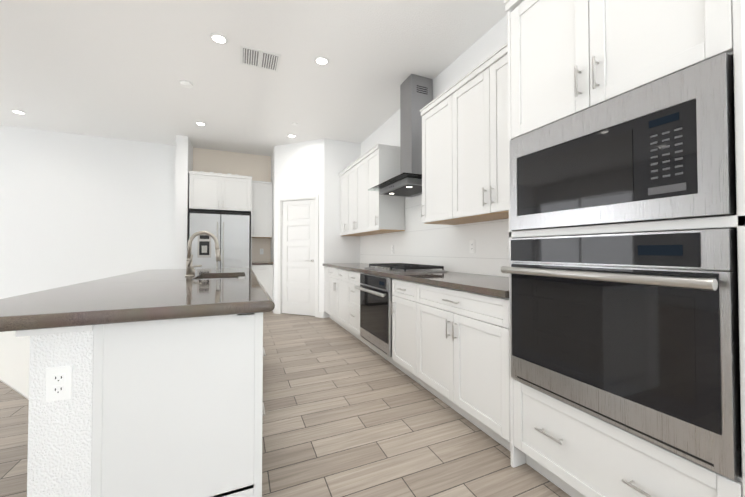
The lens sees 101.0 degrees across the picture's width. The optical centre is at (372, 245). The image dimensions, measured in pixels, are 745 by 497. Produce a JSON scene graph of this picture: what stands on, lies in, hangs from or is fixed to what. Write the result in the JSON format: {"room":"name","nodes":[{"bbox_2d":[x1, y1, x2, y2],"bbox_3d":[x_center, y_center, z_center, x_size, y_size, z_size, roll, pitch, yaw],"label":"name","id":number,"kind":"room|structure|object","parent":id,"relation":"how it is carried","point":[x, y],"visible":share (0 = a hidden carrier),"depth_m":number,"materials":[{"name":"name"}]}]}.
{"room":"kitchen","nodes":[
{"label":"kitchen","id":0,"kind":"room"},
{"bbox_2d":[0,125,270,298],"bbox_3d":[-4.903,-0.305,5.057,6.380,3.050,0.126,0,-1,-23],"label":"wall","id":1,"kind":"structure","parent":0,"point":[76,208],"depth_m":5.08,"materials":[{"name":"white paint"}]},
{"bbox_2d":[188,171,251,214],"bbox_3d":[-2.745,-0.918,5.608,0.964,0.615,0.591,0,-1,-23],"label":"upper cabinet","id":2,"kind":"object","parent":1,"relation":"attached to","point":[216,192],"depth_m":5.33,"materials":[{"name":"white wood"}]},
{"bbox_2d":[250,180,271,238],"bbox_3d":[-2.166,-0.693,5.997,0.370,1.053,0.330,0,-1,-23],"label":"upper cabinet","id":3,"kind":"object","parent":1,"relation":"attached to","point":[261,190],"depth_m":5.85,"materials":[{"name":"white wood"}]},
{"bbox_2d":[175,135,192,268],"bbox_3d":[-3.288,-0.300,5.367,0.170,3.050,0.600,0,-1,-23],"label":"wall","id":4,"kind":"structure","parent":0,"point":[184,156],"depth_m":5.11,"materials":[{"name":"white paint"}]},
{"bbox_2d":[0,0,506,155],"bbox_3d":[-2.316,-1.931,1.022,7.900,0.060,9.800,0,-1,-23],"label":"ceiling","id":5,"kind":"structure","parent":0,"point":[119,69],"depth_m":3.16,"materials":[{"name":"white paint"}]},
{"bbox_2d":[10,109,26,114],"bbox_3d":[-4.888,-1.840,4.244,0.150,0.009,0.150,0,-1,-23],"label":"recessed light","id":6,"kind":"object","parent":5,"relation":"in","point":[19,112],"visible":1,"depth_m":4.24,"materials":[{"name":"white"}]},
{"bbox_2d":[180,80,192,87],"bbox_3d":[-2.133,-1.839,3.518,0.130,0.036,0.130,0,-1,-23],"label":"smoke detector","id":7,"kind":"object","parent":5,"relation":"attached to","point":[185,84],"visible":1,"depth_m":3.49,"materials":[{"name":"white plastic"}]},
{"bbox_2d":[195,121,205,125],"bbox_3d":[-2.587,-1.833,4.630,0.150,0.009,0.150,0,-1,-23],"label":"recessed light","id":8,"kind":"object","parent":5,"relation":"in","point":[200,123],"visible":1,"depth_m":4.61,"materials":[{"name":"white"}]},
{"bbox_2d":[210,33,227,43],"bbox_3d":[-1.386,-1.865,2.774,0.150,0.009,0.150,0,-1,-23],"label":"recessed light","id":9,"kind":"object","parent":5,"relation":"in","point":[218,38],"visible":1,"depth_m":2.77,"materials":[{"name":"white"}]},
{"bbox_2d":[240,45,280,71],"bbox_3d":[-1.123,-1.859,3.073,0.370,0.012,0.300,0,-1,-23],"label":"ceiling vent","id":10,"kind":"object","parent":5,"relation":"in","point":[254,57],"visible":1,"depth_m":3.05,"materials":[{"name":"white metal"}]},
{"bbox_2d":[314,56,328,64],"bbox_3d":[-0.512,-1.860,3.098,0.150,0.009,0.150,0,-1,-23],"label":"recessed light","id":11,"kind":"object","parent":5,"relation":"in","point":[320,60],"visible":1,"depth_m":3.09,"materials":[{"name":"white"}]},
{"bbox_2d":[271,146,274,310],"bbox_3d":[-1.882,-0.290,5.932,0.100,3.050,0.680,0,-1,-23],"label":"wall","id":12,"kind":"structure","parent":0,"point":[272,181],"depth_m":5.80,"materials":[{"name":"white paint"}]},
{"bbox_2d":[0,311,570,496],"bbox_3d":[-2.316,1.179,0.967,7.900,0.060,9.800,0,-1,-23],"label":"floor","id":13,"kind":"structure","parent":0,"point":[348,414],"depth_m":1.89,"materials":[{"name":"brown wood"}]},
{"bbox_2d":[0,331,29,399],"bbox_3d":[-4.168,1.181,3.184,2.980,0.012,3.820,0,-1,-23],"label":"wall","id":14,"kind":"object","parent":13,"relation":"on","point":[14,361],"depth_m":3.11,"materials":[{"name":"white paint"}]},
{"bbox_2d":[20,275,271,496],"bbox_3d":[-1.352,0.747,2.452,0.780,0.855,2.754,0,-1,-23],"label":"kitchen island","id":15,"kind":"object","parent":13,"relation":"on","point":[166,400],"depth_m":1.18,"materials":[{"name":"white"}]},
{"bbox_2d":[45,365,72,402],"bbox_3d":[-1.090,0.480,1.068,0.068,0.116,0.008,0,-1,-23],"label":"outlet","id":16,"kind":"object","parent":15,"relation":"attached to","point":[58,383],"visible":1,"depth_m":1.07,"materials":[{"name":"white plastic"}]},
{"bbox_2d":[0,268,267,336],"bbox_3d":[-1.496,0.291,2.395,1.076,0.075,2.810,0,-1,-23],"label":"island countertop","id":17,"kind":"structure","parent":15,"relation":"on","point":[139,296],"depth_m":1.31,"materials":[{"name":"grey stone"}]},
{"bbox_2d":[192,265,201,274],"bbox_3d":[-1.564,0.215,2.726,0.089,0.087,0.036,0,-1,-23],"label":"faucet","id":18,"kind":"object","parent":17,"relation":"on","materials":[{"name":"silver metal"}]},
{"bbox_2d":[184,231,219,274],"bbox_3d":[-1.404,0.066,2.552,0.266,0.379,0.111,0,-1,-23],"label":"faucet","id":19,"kind":"object","parent":17,"relation":"on","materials":[{"name":"silver metal"}]},
{"bbox_2d":[236,275,247,278],"bbox_3d":[-1.288,0.429,2.624,0.402,0.242,0.772,0,-1,-23],"label":"sink","id":20,"kind":"object","parent":17,"relation":"in","point":[237,276],"depth_m":2.92,"materials":[{"name":"silver metal"}]},
{"bbox_2d":[189,210,249,268],"bbox_3d":[-2.710,0.328,5.505,0.940,1.800,0.726,0,-1,-23],"label":"refrigerator","id":21,"kind":"object","parent":13,"relation":"on","point":[230,231],"visible":0.54,"depth_m":5.24,"materials":[{"name":"silver metal"}]},
{"bbox_2d":[250,263,272,311],"bbox_3d":[-2.119,0.795,5.860,0.370,0.878,0.571,0,-1,-23],"label":"base cabinet","id":22,"kind":"object","parent":13,"relation":"on","point":[263,271],"depth_m":5.63,"materials":[{"name":"white wood"}]},
{"bbox_2d":[324,267,326,312],"bbox_3d":[-0.463,0.783,5.187,0.647,0.878,0.295,0,-1,-23],"label":"base cabinet","id":23,"kind":"object","parent":13,"relation":"on","point":[325,268],"depth_m":5.11,"materials":[{"name":"white wood"}]},
{"bbox_2d":[327,267,342,326],"bbox_3d":[-0.232,0.774,4.655,0.647,0.878,1.016,0,-1,-23],"label":"base cabinet","id":24,"kind":"object","parent":13,"relation":"on","point":[334,276],"depth_m":4.61,"materials":[{"name":"white wood"}]},
{"bbox_2d":[343,271,358,338],"bbox_3d":[0.054,0.762,3.994,0.647,0.878,0.578,0,-1,-23],"label":"base cabinet","id":25,"kind":"object","parent":13,"relation":"on","point":[350,278],"depth_m":3.96,"materials":[{"name":"white wood"}]},
{"bbox_2d":[359,271,390,362],"bbox_3d":[0.332,0.751,3.352,0.647,0.878,0.856,0,-1,-23],"label":"base cabinet","id":26,"kind":"object","parent":13,"relation":"on","point":[375,349],"depth_m":3.55,"materials":[{"name":"white"}]},
{"bbox_2d":[354,273,393,356],"bbox_3d":[0.238,0.685,3.335,0.659,0.739,0.756,0,-1,-23],"label":"oven","id":27,"kind":"object","parent":26,"relation":"in","point":[375,315],"visible":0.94,"depth_m":3.13,"materials":[{"name":"black glass"}]},
{"bbox_2d":[391,279,410,377],"bbox_3d":[0.578,0.741,2.784,0.647,0.878,0.498,0,-1,-23],"label":"base cabinet","id":28,"kind":"object","parent":13,"relation":"on","point":[401,290],"depth_m":2.73,"materials":[{"name":"white wood"}]},
{"bbox_2d":[411,283,510,451],"bbox_3d":[0.826,0.731,2.210,0.647,0.878,0.988,0,-1,-23],"label":"base cabinet","id":29,"kind":"object","parent":13,"relation":"on","point":[451,339],"depth_m":1.96,"materials":[{"name":"white wood"}]},
{"bbox_2d":[323,263,508,298],"bbox_3d":[0.243,0.293,3.544,0.686,0.040,3.886,0,-1,-23],"label":"countertop","id":30,"kind":"structure","parent":29,"relation":"on","point":[498,286],"depth_m":2.35,"materials":[{"name":"grey stone"}]},
{"bbox_2d":[364,263,446,273],"bbox_3d":[0.320,0.241,3.378,0.530,0.058,0.910,0,-1,-23],"label":"gas cooktop","id":31,"kind":"object","parent":30,"relation":"in","point":[400,268],"visible":1,"depth_m":3.09,"materials":[{"name":"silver metal"}]},
{"bbox_2d":[501,0,744,496],"bbox_3d":[1.144,-0.082,1.364,0.746,2.475,0.839,0,-1,-23],"label":"tall cabinet","id":32,"kind":"object","parent":13,"relation":"on","point":[625,269],"visible":1,"depth_m":1.12,"materials":[{"name":"white wood"}]},
{"bbox_2d":[509,52,736,229],"bbox_3d":[1.113,-0.320,1.355,0.520,0.472,0.783,0,-1,-23],"label":"microwave","id":33,"kind":"object","parent":32,"relation":"in","point":[663,149],"depth_m":1.09,"materials":[{"name":"silver metal"}]},
{"bbox_2d":[274,139,323,313],"bbox_3d":[-1.288,-0.298,5.455,1.046,3.050,0.100,0,-1,22],"label":"wall","id":34,"kind":"structure","parent":0,"point":[298,168],"depth_m":5.40,"materials":[{"name":"white paint"}]},
{"bbox_2d":[277,194,318,316],"bbox_3d":[-1.297,0.178,5.441,0.844,2.097,0.116,0,-1,22],"label":"door frame","id":35,"kind":"structure","parent":34,"relation":"attached to","point":[280,209],"depth_m":5.44,"materials":[{"name":"white wood"}]},
{"bbox_2d":[273,308,323,317],"bbox_3d":[-1.309,1.178,5.376,1.046,0.095,0.014,0,-1,22],"label":"baseboard","id":36,"kind":"structure","parent":34,"relation":"attached to","point":[320,314],"depth_m":5.21,"materials":[{"name":"white wood"}]},
{"bbox_2d":[282,199,314,315],"bbox_3d":[-1.313,0.208,5.415,0.712,2.012,0.091,0,-1,22],"label":"pantry door","id":37,"kind":"structure","parent":34,"relation":"in","point":[298,257],"depth_m":5.42,"materials":[{"name":"white wood"}]},
{"bbox_2d":[324,138,360,317],"bbox_3d":[-0.536,-0.300,5.392,0.660,3.050,0.100,0,-1,-23],"label":"wall","id":38,"kind":"structure","parent":0,"point":[339,156],"depth_m":5.30,"materials":[{"name":"white paint"}]},
{"bbox_2d":[361,15,508,276],"bbox_3d":[1.144,-0.350,2.492,0.120,3.050,9.800,0,-1,-23],"label":"wall","id":39,"kind":"structure","parent":0,"point":[493,39],"depth_m":3.08,"materials":[{"name":"white paint"}]},
{"bbox_2d":[339,171,342,234],"bbox_3d":[-0.306,-0.709,5.198,0.372,1.058,0.445,0,-1,-23],"label":"upper cabinet","id":40,"kind":"object","parent":39,"relation":"attached to","point":[341,173],"depth_m":5.26,"materials":[{"name":"white wood"}]},
{"bbox_2d":[343,155,382,234],"bbox_3d":[-0.078,-0.718,4.672,0.372,1.058,0.937,0,-1,-23],"label":"upper cabinet","id":41,"kind":"object","parent":39,"relation":"attached to","point":[353,175],"depth_m":4.70,"materials":[{"name":"white wood"}]},
{"bbox_2d":[363,143,404,232],"bbox_3d":[0.156,-0.727,4.131,0.372,1.058,0.476,0,-1,-23],"label":"upper cabinet","id":42,"kind":"object","parent":39,"relation":"attached to","point":[364,211],"depth_m":3.93,"materials":[{"name":"white wood"}]},
{"bbox_2d":[368,74,432,196],"bbox_3d":[0.369,-1.230,3.425,0.547,1.252,0.896,0,-1,-23],"label":"range hood","id":43,"kind":"object","parent":39,"relation":"attached to","point":[416,94],"visible":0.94,"depth_m":3.36,"materials":[{"name":"silver metal"}]},
{"bbox_2d":[360,195,508,276],"bbox_3d":[0.554,-0.160,3.687,0.010,0.869,3.885,0,-1,-23],"label":"backsplash","id":44,"kind":"structure","parent":39,"relation":"attached to","point":[418,241],"depth_m":3.23,"materials":[{"name":"tile"}]},
{"bbox_2d":[470,240,474,252],"bbox_3d":[0.915,0.011,2.822,0.008,0.116,0.068,0,-1,-23],"label":"outlet","id":45,"kind":"object","parent":44,"relation":"attached to","point":[472,246],"visible":1,"depth_m":2.82,"materials":[{"name":"white plastic"}]},
{"bbox_2d":[420,95,459,224],"bbox_3d":[0.744,-0.751,2.772,0.372,1.058,0.517,0,-1,-23],"label":"upper cabinet","id":46,"kind":"object","parent":39,"relation":"attached to","point":[432,206],"depth_m":2.77,"materials":[{"name":"white wood"}]},
{"bbox_2d":[444,43,508,222],"bbox_3d":[0.974,-0.760,2.240,0.372,1.058,0.877,0,-1,-23],"label":"upper cabinet","id":47,"kind":"object","parent":39,"relation":"attached to","point":[464,149],"depth_m":2.25,"materials":[{"name":"white wood"}]}
]}

